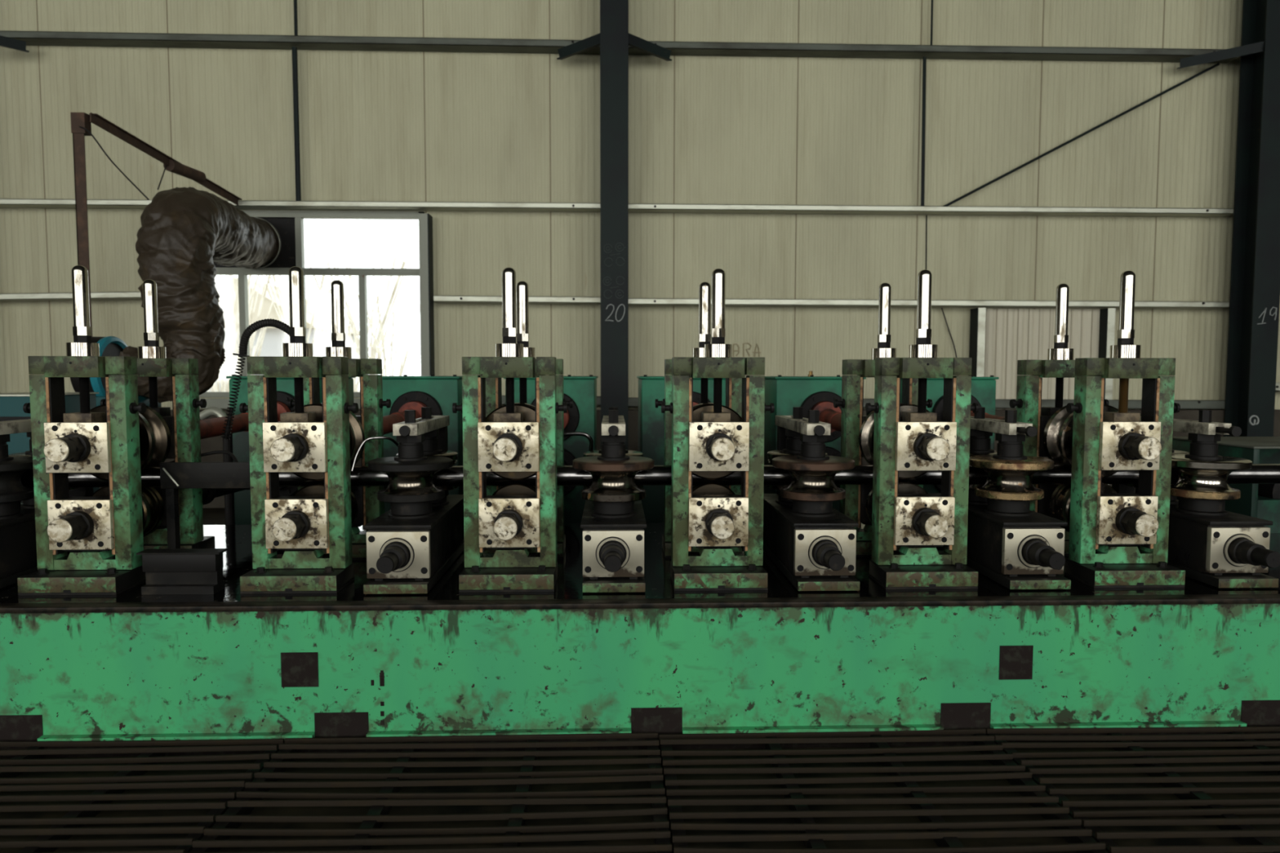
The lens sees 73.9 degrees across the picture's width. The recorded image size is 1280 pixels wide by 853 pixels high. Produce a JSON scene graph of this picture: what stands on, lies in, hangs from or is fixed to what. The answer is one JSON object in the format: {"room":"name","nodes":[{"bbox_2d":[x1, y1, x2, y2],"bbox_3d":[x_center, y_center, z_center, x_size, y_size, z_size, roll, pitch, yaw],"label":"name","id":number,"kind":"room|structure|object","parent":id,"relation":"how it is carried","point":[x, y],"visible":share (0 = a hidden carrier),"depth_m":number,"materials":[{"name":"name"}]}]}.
{"room":"metal workshop","nodes":[
{"label":"metal workshop","id":0,"kind":"room"},
{"bbox_2d":[0,0,1279,409],"bbox_3d":[-0.626,-3.088,7.920,34.000,7.660,0.100,0,4,-2],"label":"wall","id":1,"kind":"structure","parent":0,"point":[375,126],"depth_m":7.95,"materials":[{"name":"beige metal"}]},
{"bbox_2d":[0,35,29,52],"bbox_3d":[-5.825,-3.061,7.397,0.869,7.660,0.346,0,4,-2],"label":"beam","id":2,"kind":"structure","parent":1,"relation":"attached to","point":[5,42],"depth_m":7.44,"materials":[{"name":"grey metal"}]},
{"bbox_2d":[0,291,142,301],"bbox_3d":[-5.099,-1.185,7.751,1.846,0.089,0.183,0,4,-2],"label":"rail","id":3,"kind":"object","parent":1,"relation":"attached to","point":[123,295],"depth_m":7.67,"materials":[{"name":"metal"}]},
{"bbox_2d":[0,30,599,54],"bbox_3d":[-3.188,-3.462,7.668,5.662,0.076,0.183,0,4,-2],"label":"beam","id":4,"kind":"structure","parent":1,"relation":"attached to","point":[31,37],"depth_m":7.63,"materials":[{"name":"black metal"}]},
{"bbox_2d":[293,0,297,35],"bbox_3d":[-3.095,-3.783,7.647,0.031,0.571,0.030,1,4,21],"label":"rod","id":5,"kind":"object","parent":4,"relation":"attached to","point":[295,19],"visible":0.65,"depth_m":7.64,"materials":[{"name":"grey paint"}]},
{"bbox_2d":[291,46,301,200],"bbox_3d":[-3.113,-2.727,7.713,0.048,1.379,0.046,1,4,21],"label":"rod","id":6,"kind":"object","parent":4,"relation":"attached to","point":[295,64],"visible":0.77,"depth_m":7.70,"materials":[{"name":"grey paint"}]},
{"bbox_2d":[0,198,599,212],"bbox_3d":[-3.190,-2.017,7.759,5.662,0.053,0.183,0,4,-2],"label":"rail","id":7,"kind":"object","parent":1,"relation":"attached to","point":[4,202],"depth_m":7.71,"materials":[{"name":"metal"}]},
{"bbox_2d":[199,210,424,408],"bbox_3d":[-3.112,-1.081,7.898,2.385,1.820,0.160,0,4,-2],"label":"window","id":8,"kind":"structure","parent":1,"relation":"in","point":[289,224],"depth_m":7.89,"materials":[{"name":"white metal"}]},
{"bbox_2d":[418,213,435,375],"bbox_3d":[-1.969,-1.047,7.869,0.092,1.790,0.165,0,4,-2],"label":"post","id":9,"kind":"object","parent":1,"relation":"attached to","point":[425,220],"visible":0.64,"depth_m":7.79,"materials":[{"name":"grey metal"}]},
{"bbox_2d":[433,295,600,304],"bbox_3d":[-1.124,-1.172,7.879,1.526,0.062,0.183,0,4,-2],"label":"rail","id":10,"kind":"object","parent":1,"relation":"attached to","point":[437,299],"depth_m":7.80,"materials":[{"name":"metal"}]},
{"bbox_2d":[502,395,600,405],"bbox_3d":[-1.122,-0.249,7.938,1.520,0.097,0.183,0,4,-2],"label":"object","id":11,"kind":"structure","parent":1,"relation":"attached to","point":[598,397],"depth_m":7.88,"materials":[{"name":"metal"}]},
{"bbox_2d":[99,409,1279,507],"bbox_3d":[-0.626,0.293,8.005,34.000,0.900,0.160,0,4,-2],"label":"baseboard","id":12,"kind":"structure","parent":1,"relation":"attached to","point":[214,443],"depth_m":7.92,"materials":[{"name":"metal"}]},
{"bbox_2d":[732,342,760,356],"bbox_3d":[1.010,-0.728,8.071,0.267,0.133,0.016,0,4,-2],"label":"lettering","id":13,"kind":"object","parent":1,"relation":"attached to","point":[748,344],"depth_m":8.06},
{"bbox_2d":[628,397,1225,408],"bbox_3d":[2.713,-0.221,8.063,5.662,0.109,0.183,0,4,-2],"label":"rail","id":14,"kind":"object","parent":1,"relation":"attached to","point":[633,402],"depth_m":8.04,"materials":[{"name":"black metal"}]},
{"bbox_2d":[628,297,1229,308],"bbox_3d":[2.714,-1.156,8.003,5.662,0.065,0.183,0,4,-2],"label":"rail","id":15,"kind":"object","parent":1,"relation":"attached to","point":[632,301],"depth_m":7.93,"materials":[{"name":"metal"}]},
{"bbox_2d":[628,203,1233,217],"bbox_3d":[2.715,-2.018,7.949,5.662,0.053,0.183,0,4,-2],"label":"rail","id":16,"kind":"object","parent":1,"relation":"attached to","point":[633,207],"depth_m":7.89,"materials":[{"name":"metal"}]},
{"bbox_2d":[925,214,927,269],"bbox_3d":[2.712,-1.627,8.062,0.022,0.740,0.012,0,4,-2],"label":"rod","id":17,"kind":"object","parent":16,"relation":"hanging from","point":[926,215],"visible":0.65,"depth_m":8.05,"materials":[{"name":"grey paint"}]},
{"bbox_2d":[628,40,1239,62],"bbox_3d":[2.717,-3.458,7.857,5.662,0.065,0.183,0,4,-2],"label":"beam","id":18,"kind":"structure","parent":1,"relation":"attached to","point":[677,48],"depth_m":7.81,"materials":[{"name":"black metal"}]},
{"bbox_2d":[920,56,926,205],"bbox_3d":[2.631,-2.732,7.897,0.045,1.357,0.034,0,4,-2],"label":"rod","id":19,"kind":"object","parent":18,"relation":"attached to","point":[924,58],"visible":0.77,"depth_m":7.88,"materials":[{"name":"grey paint"}]},
{"bbox_2d":[930,0,933,44],"bbox_3d":[2.687,-3.841,7.829,0.021,0.645,0.019,1,4,21],"label":"rod","id":20,"kind":"object","parent":18,"relation":"attached to","point":[931,8],"visible":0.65,"depth_m":7.83,"materials":[{"name":"grey paint"}]},
{"bbox_2d":[943,62,1219,205],"bbox_3d":[4.129,-2.724,7.966,2.584,1.359,0.024,0,4,-2],"label":"rod","id":21,"kind":"object","parent":18,"relation":"attached to","point":[1217,64],"visible":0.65,"depth_m":7.96,"materials":[{"name":"grey paint"}]},
{"bbox_2d":[941,307,956,357],"bbox_3d":[2.949,-0.649,8.104,0.213,0.957,0.030,-1,4,-10],"label":"cable","id":22,"kind":"object","parent":1,"relation":"attached to","point":[941,308],"visible":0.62,"depth_m":8.09,"materials":[{"name":"black rubber"}]},
{"bbox_2d":[968,307,1115,484],"bbox_3d":[3.806,-0.193,8.111,1.309,1.848,0.170,0,4,-2],"label":"door","id":23,"kind":"structure","parent":1,"relation":"in","point":[999,338],"depth_m":8.11,"materials":[{"name":"metal"}]},
{"bbox_2d":[1275,382,1279,391],"bbox_3d":[7.082,-0.380,8.193,2.580,0.086,0.183,0,4,-2],"label":"wall girt","id":24,"kind":"structure","parent":1,"relation":"attached to","point":[1277,384],"depth_m":8.07,"materials":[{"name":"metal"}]},
{"bbox_2d":[0,507,1279,852],"bbox_3d":[-0.388,1.283,0.621,34.000,0.140,15.030,0,4,-2],"label":"floor","id":25,"kind":"structure","parent":0,"point":[211,516],"depth_m":2.46,"materials":[{"name":"black metal"}]},
{"bbox_2d":[0,391,99,493],"bbox_3d":[-3.207,0.393,4.519,0.391,1.137,0.522,0,4,-2],"label":"gearbox","id":26,"kind":"object","parent":25,"relation":"on","point":[11,404],"visible":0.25,"depth_m":4.25,"materials":[{"name":"paint"}]},
{"bbox_2d":[70,336,161,407],"bbox_3d":[-3.482,0.144,5.668,0.396,1.486,0.460,0,4,-2],"label":"blower","id":27,"kind":"object","parent":25,"relation":"on","point":[108,345],"visible":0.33,"depth_m":5.52,"materials":[{"name":"blue metal"}]},
{"bbox_2d":[0,738,284,852],"bbox_3d":[-1.746,1.068,2.383,1.196,0.063,0.778,0,4,-2],"label":"grating","id":28,"kind":"object","parent":25,"relation":"on","point":[50,839],"depth_m":2.46,"materials":[{"name":"metal"}]},
{"bbox_2d":[70,111,242,337],"bbox_3d":[-3.679,-0.677,6.776,0.151,2.985,2.012,0,4,3],"label":"support arm","id":29,"kind":"object","parent":25,"relation":"on","point":[84,120],"visible":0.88,"depth_m":5.75,"materials":[{"name":"metal"}]},
{"bbox_2d":[79,125,149,199],"bbox_3d":[-3.483,-1.750,5.668,0.525,0.509,0.061,1,4,13],"label":"wire","id":30,"kind":"object","parent":29,"relation":"hanging from","point":[86,130],"visible":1,"depth_m":5.68,"materials":[{"name":"black metal"}]},
{"bbox_2d":[120,186,280,403],"bbox_3d":[-3.293,-1.038,6.702,0.602,1.631,2.512,-1,4,-10],"label":"flexible duct","id":31,"kind":"object","parent":30,"relation":"hanging from","point":[183,231],"visible":0.81,"depth_m":5.64,"materials":[{"name":"black fabric"}]},
{"bbox_2d":[157,164,166,190],"bbox_3d":[-3.520,-1.847,6.272,0.014,0.368,0.872,-2,4,-25],"label":"wire","id":32,"kind":"object","parent":29,"relation":"hanging from","point":[166,165],"visible":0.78,"depth_m":6.22,"materials":[{"name":"black metal"}]},
{"bbox_2d":[200,407,235,524],"bbox_3d":[-2.244,0.428,4.525,0.197,1.064,0.048,1,4,15],"label":"pipe","id":33,"kind":"object","parent":25,"relation":"on","point":[229,513],"visible":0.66,"depth_m":4.48,"materials":[{"name":"metal"}]},
{"bbox_2d":[226,374,355,524],"bbox_3d":[-2.005,0.316,4.968,0.508,1.237,0.672,0,4,-2],"label":"gearbox","id":34,"kind":"object","parent":25,"relation":"on","point":[285,386],"visible":0.13,"depth_m":4.65,"materials":[{"name":"green paint"}]},
{"bbox_2d":[202,486,285,505],"bbox_3d":[-1.964,0.287,4.132,0.187,0.176,1.007,0,4,-2],"label":"shaft","id":35,"kind":"object","parent":34,"relation":"attached to","point":[209,495],"visible":0.06,"depth_m":3.86,"materials":[{"name":"black metal"}]},
{"bbox_2d":[200,401,290,439],"bbox_3d":[-1.964,-0.019,4.113,0.187,0.176,1.007,0,4,-2],"label":"shaft","id":36,"kind":"object","parent":34,"relation":"attached to","point":[209,428],"visible":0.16,"depth_m":4.00,"materials":[{"name":"red metal"}]},
{"bbox_2d":[382,374,463,512],"bbox_3d":[-1.256,0.315,4.992,0.508,1.237,0.672,0,4,-2],"label":"gearbox","id":37,"kind":"object","parent":25,"relation":"on","point":[438,393],"visible":0.27,"depth_m":4.67,"materials":[{"name":"green metal"}]},
{"bbox_2d":[382,400,427,435],"bbox_3d":[-1.214,-0.019,4.137,0.187,0.176,1.007,0,4,-2],"label":"shaft","id":38,"kind":"object","parent":37,"relation":"attached to","point":[388,420],"visible":0.28,"depth_m":4.28,"materials":[{"name":"red metal"}]},
{"bbox_2d":[189,732,671,852],"bbox_3d":[-0.536,1.067,2.420,1.216,0.062,0.774,0,4,-2],"label":"grating","id":39,"kind":"object","parent":25,"relation":"on","point":[227,824],"depth_m":2.42,"materials":[{"name":"metal"}]},
{"bbox_2d":[503,374,598,523],"bbox_3d":[-0.506,0.314,5.016,0.508,1.237,0.672,0,4,-2],"label":"gearbox","id":40,"kind":"object","parent":25,"relation":"on","point":[582,389],"visible":0.25,"depth_m":4.70,"materials":[{"name":"green metal"}]},
{"bbox_2d":[564,410,568,428],"bbox_3d":[-0.464,-0.020,4.161,0.187,0.176,1.007,0,4,-2],"label":"shaft","id":41,"kind":"object","parent":40,"relation":"attached to","point":[566,415],"visible":0.02,"depth_m":4.61,"materials":[{"name":"red metal"}]},
{"bbox_2d":[556,0,671,449],"bbox_3d":[-0.226,-3.066,7.574,1.040,7.660,0.358,0,4,-2],"label":"steel column","id":42,"kind":"structure","parent":25,"relation":"on","point":[614,39],"depth_m":7.48,"materials":[{"name":"black metal"}]},
{"bbox_2d":[0,523,1279,758],"bbox_3d":[0.167,0.711,3.581,6.500,0.628,1.548,0,4,-2],"label":"bed","id":43,"kind":"object","parent":25,"relation":"on","point":[227,664],"depth_m":2.84,"materials":[{"name":"green paint"}]},
{"bbox_2d":[0,418,93,588],"bbox_3d":[-2.360,0.246,3.192,0.304,0.620,0.905,0,4,-2],"label":"stand","id":44,"kind":"object","parent":43,"relation":"on","point":[18,546],"visible":0.44,"depth_m":3.09,"materials":[{"name":"metal"}]},
{"bbox_2d":[17,265,215,595],"bbox_3d":[-1.974,-0.011,3.233,0.408,1.138,0.762,0,4,-2],"label":"stand","id":45,"kind":"object","parent":43,"relation":"on","point":[113,441],"visible":0.98,"depth_m":3.00,"materials":[{"name":"green paint"}]},
{"bbox_2d":[170,450,238,462],"bbox_3d":[-1.839,0.137,3.591,0.288,0.068,0.046,-1,4,-10],"label":"pipe","id":46,"kind":"object","parent":45,"relation":"attached to","point":[227,452],"visible":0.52,"depth_m":3.61,"materials":[{"name":"black metal"}]},
{"bbox_2d":[160,462,250,548],"bbox_3d":[-1.603,0.346,3.214,0.380,0.428,0.042,0,4,-2],"label":"guide","id":47,"kind":"object","parent":43,"relation":"on","point":[186,474],"visible":0.52,"depth_m":3.18,"materials":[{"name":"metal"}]},
{"bbox_2d":[162,467,178,486],"bbox_3d":[-1.743,0.188,3.156,0.071,0.069,0.016,1,4,16],"label":"pipe","id":48,"kind":"object","parent":47,"relation":"attached to","point":[163,468],"visible":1,"depth_m":3.15,"materials":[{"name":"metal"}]},
{"bbox_2d":[239,266,391,594],"bbox_3d":[-1.224,-0.012,3.257,0.408,1.138,0.762,0,4,-2],"label":"stand","id":49,"kind":"object","parent":43,"relation":"on","point":[317,526],"visible":1,"depth_m":3.01,"materials":[{"name":"green metal"}]},
{"bbox_2d":[221,318,289,440],"bbox_3d":[-1.615,-0.206,3.757,0.478,0.540,0.172,1,4,21],"label":"hose","id":50,"kind":"object","parent":49,"relation":"attached to","point":[244,340],"visible":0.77,"depth_m":3.76,"materials":[{"name":"black rubber"}]},
{"bbox_2d":[350,435,398,471],"bbox_3d":[-1.012,0.102,3.271,0.200,0.130,0.028,-2,4,-30],"label":"pipe","id":51,"kind":"object","parent":49,"relation":"attached to","point":[366,440],"visible":0.91,"depth_m":3.25,"materials":[{"name":"metal"}]},
{"bbox_2d":[21,463,1279,487],"bbox_3d":[0.074,0.191,3.324,7.500,0.079,0.079,0,4,-2],"label":"tube","id":52,"kind":"object","parent":49,"relation":"on","point":[1260,473],"visible":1,"depth_m":3.30,"materials":[{"name":"metal"}]},
{"bbox_2d":[363,407,464,594],"bbox_3d":[-0.851,0.244,3.240,0.304,0.620,0.905,0,4,-2],"label":"stand","id":53,"kind":"object","parent":43,"relation":"on","point":[411,546],"visible":0.88,"depth_m":3.07,"materials":[{"name":"metal"}]},
{"bbox_2d":[452,267,573,592],"bbox_3d":[-0.474,-0.012,3.281,0.408,1.138,0.762,0,4,-2],"label":"stand","id":54,"kind":"object","parent":43,"relation":"on","point":[514,538],"visible":0.98,"depth_m":3.03,"materials":[{"name":"green metal"}]},
{"bbox_2d":[564,431,593,451],"bbox_3d":[-0.282,0.104,3.643,0.166,0.164,0.018,0,4,-2],"label":"pipe","id":55,"kind":"object","parent":54,"relation":"attached to","point":[588,437],"visible":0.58,"depth_m":3.63,"materials":[{"name":"metal"}]},
{"bbox_2d":[573,407,653,592],"bbox_3d":[-0.102,0.244,3.264,0.304,0.620,0.905,0,4,-2],"label":"stand","id":56,"kind":"object","parent":43,"relation":"on","point":[613,521],"visible":0.92,"depth_m":3.04,"materials":[{"name":"metal"}]},
{"bbox_2d":[654,268,774,591],"bbox_3d":[0.275,-0.013,3.305,0.408,1.138,0.762,0,4,-2],"label":"stand","id":57,"kind":"object","parent":43,"relation":"on","point":[713,535],"visible":0.98,"depth_m":3.06,"materials":[{"name":"green metal"}]},
{"bbox_2d":[763,407,859,591],"bbox_3d":[0.648,0.243,3.288,0.304,0.620,0.905,0,4,-2],"label":"stand","id":58,"kind":"object","parent":43,"relation":"on","point":[813,544],"visible":0.9,"depth_m":3.11,"materials":[{"name":"metal"}]},
{"bbox_2d":[833,269,978,589],"bbox_3d":[1.025,-0.014,3.329,0.408,1.138,0.762,0,4,-2],"label":"stand","id":59,"kind":"object","parent":43,"relation":"on","point":[904,522],"visible":0.98,"depth_m":3.08,"materials":[{"name":"green metal"}]},
{"bbox_2d":[928,407,1071,589],"bbox_3d":[1.398,0.243,3.312,0.304,0.620,0.905,0,4,-2],"label":"stand","id":60,"kind":"object","parent":43,"relation":"on","point":[1015,546],"visible":0.75,"depth_m":3.13,"materials":[{"name":"metal"}]},
{"bbox_2d":[1008,271,1185,587],"bbox_3d":[1.774,-0.014,3.353,0.408,1.138,0.762,0,4,-2],"label":"stand","id":61,"kind":"object","parent":43,"relation":"on","point":[1096,440],"visible":0.98,"depth_m":3.11,"materials":[{"name":"green metal"}]},
{"bbox_2d":[1111,409,1279,587],"bbox_3d":[2.147,0.242,3.336,0.304,0.620,0.905,0,4,-2],"label":"stand","id":62,"kind":"object","parent":43,"relation":"on","point":[1217,547],"visible":0.65,"depth_m":3.14,"materials":[{"name":"metal"}]},
{"bbox_2d":[1172,436,1279,533],"bbox_3d":[3.354,0.284,4.376,0.910,0.417,0.632,0,4,-2],"label":"tank","id":63,"kind":"object","parent":43,"relation":"on","point":[1262,501],"visible":0.45,"depth_m":4.14,"materials":[{"name":"metal"}]},
{"bbox_2d":[636,374,725,523],"bbox_3d":[0.244,0.314,5.040,0.508,1.237,0.672,0,4,-2],"label":"gearbox","id":64,"kind":"object","parent":25,"relation":"on","point":[651,419],"visible":0.12,"depth_m":4.72,"materials":[{"name":"green metal"}]},
{"bbox_2d":[763,374,866,511],"bbox_3d":[0.993,0.313,5.064,0.508,1.237,0.672,0,4,-2],"label":"gearbox","id":65,"kind":"object","parent":25,"relation":"on","point":[786,393],"visible":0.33,"depth_m":4.74,"materials":[{"name":"green metal"}]},
{"bbox_2d":[811,400,841,432],"bbox_3d":[1.035,-0.021,4.209,0.187,0.176,1.007,0,4,-2],"label":"shaft","id":66,"kind":"object","parent":65,"relation":"attached to","point":[828,414],"visible":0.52,"depth_m":4.56,"materials":[{"name":"red metal"}]},
{"bbox_2d":[659,728,1107,852],"bbox_3d":[0.623,1.066,2.458,1.096,0.063,0.778,0,4,-2],"label":"grating","id":67,"kind":"object","parent":25,"relation":"on","point":[1080,840],"depth_m":2.44,"materials":[{"name":"metal"}]},
{"bbox_2d":[874,375,999,493],"bbox_3d":[1.743,0.312,5.088,0.508,1.237,0.672,0,4,-2],"label":"gearbox","id":68,"kind":"object","parent":25,"relation":"on","point":[983,388],"visible":0.14,"depth_m":4.76,"materials":[{"name":"green metal"}]},
{"bbox_2d":[970,410,1004,433],"bbox_3d":[1.785,-0.022,4.233,0.187,0.176,1.007,0,4,-2],"label":"shaft","id":69,"kind":"object","parent":68,"relation":"attached to","point":[987,415],"visible":0.03,"depth_m":4.23,"materials":[{"name":"black metal"}]},
{"bbox_2d":[986,726,1279,852],"bbox_3d":[1.813,1.065,2.495,1.276,0.063,0.775,0,4,-2],"label":"grating","id":70,"kind":"object","parent":25,"relation":"on","point":[1252,840],"depth_m":2.52,"materials":[{"name":"metal"}]},
{"bbox_2d":[1177,0,1279,436],"bbox_3d":[5.383,-3.070,7.754,0.835,7.660,0.364,0,4,-2],"label":"steel column","id":71,"kind":"structure","parent":25,"relation":"on","point":[1255,279],"depth_m":7.78,"materials":[{"name":"black metal"}]},
{"label":"outside","id":72,"kind":"structure","parent":0,"visible":0},
{"bbox_3d":[-1.511,-0.866,35.612,60.000,0.200,54.820,0,4,-2],"label":"floor","id":73,"kind":"structure","parent":72,"visible":0},
{"bbox_2d":[206,276,359,391],"bbox_3d":[-10.333,-2.071,23.634,4.200,3.700,4.400,0,4,-2],"label":"tree","id":74,"kind":"object","parent":73,"relation":"on","point":[274,338],"visible":0.2,"depth_m":21.66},
{"bbox_2d":[207,249,419,391],"bbox_3d":[-4.210,-1.631,16.858,12.674,3.694,4.625,0,4,-2],"label":"dry brush","id":75,"kind":"object","parent":73,"relation":"on","point":[228,368],"visible":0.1,"depth_m":15.95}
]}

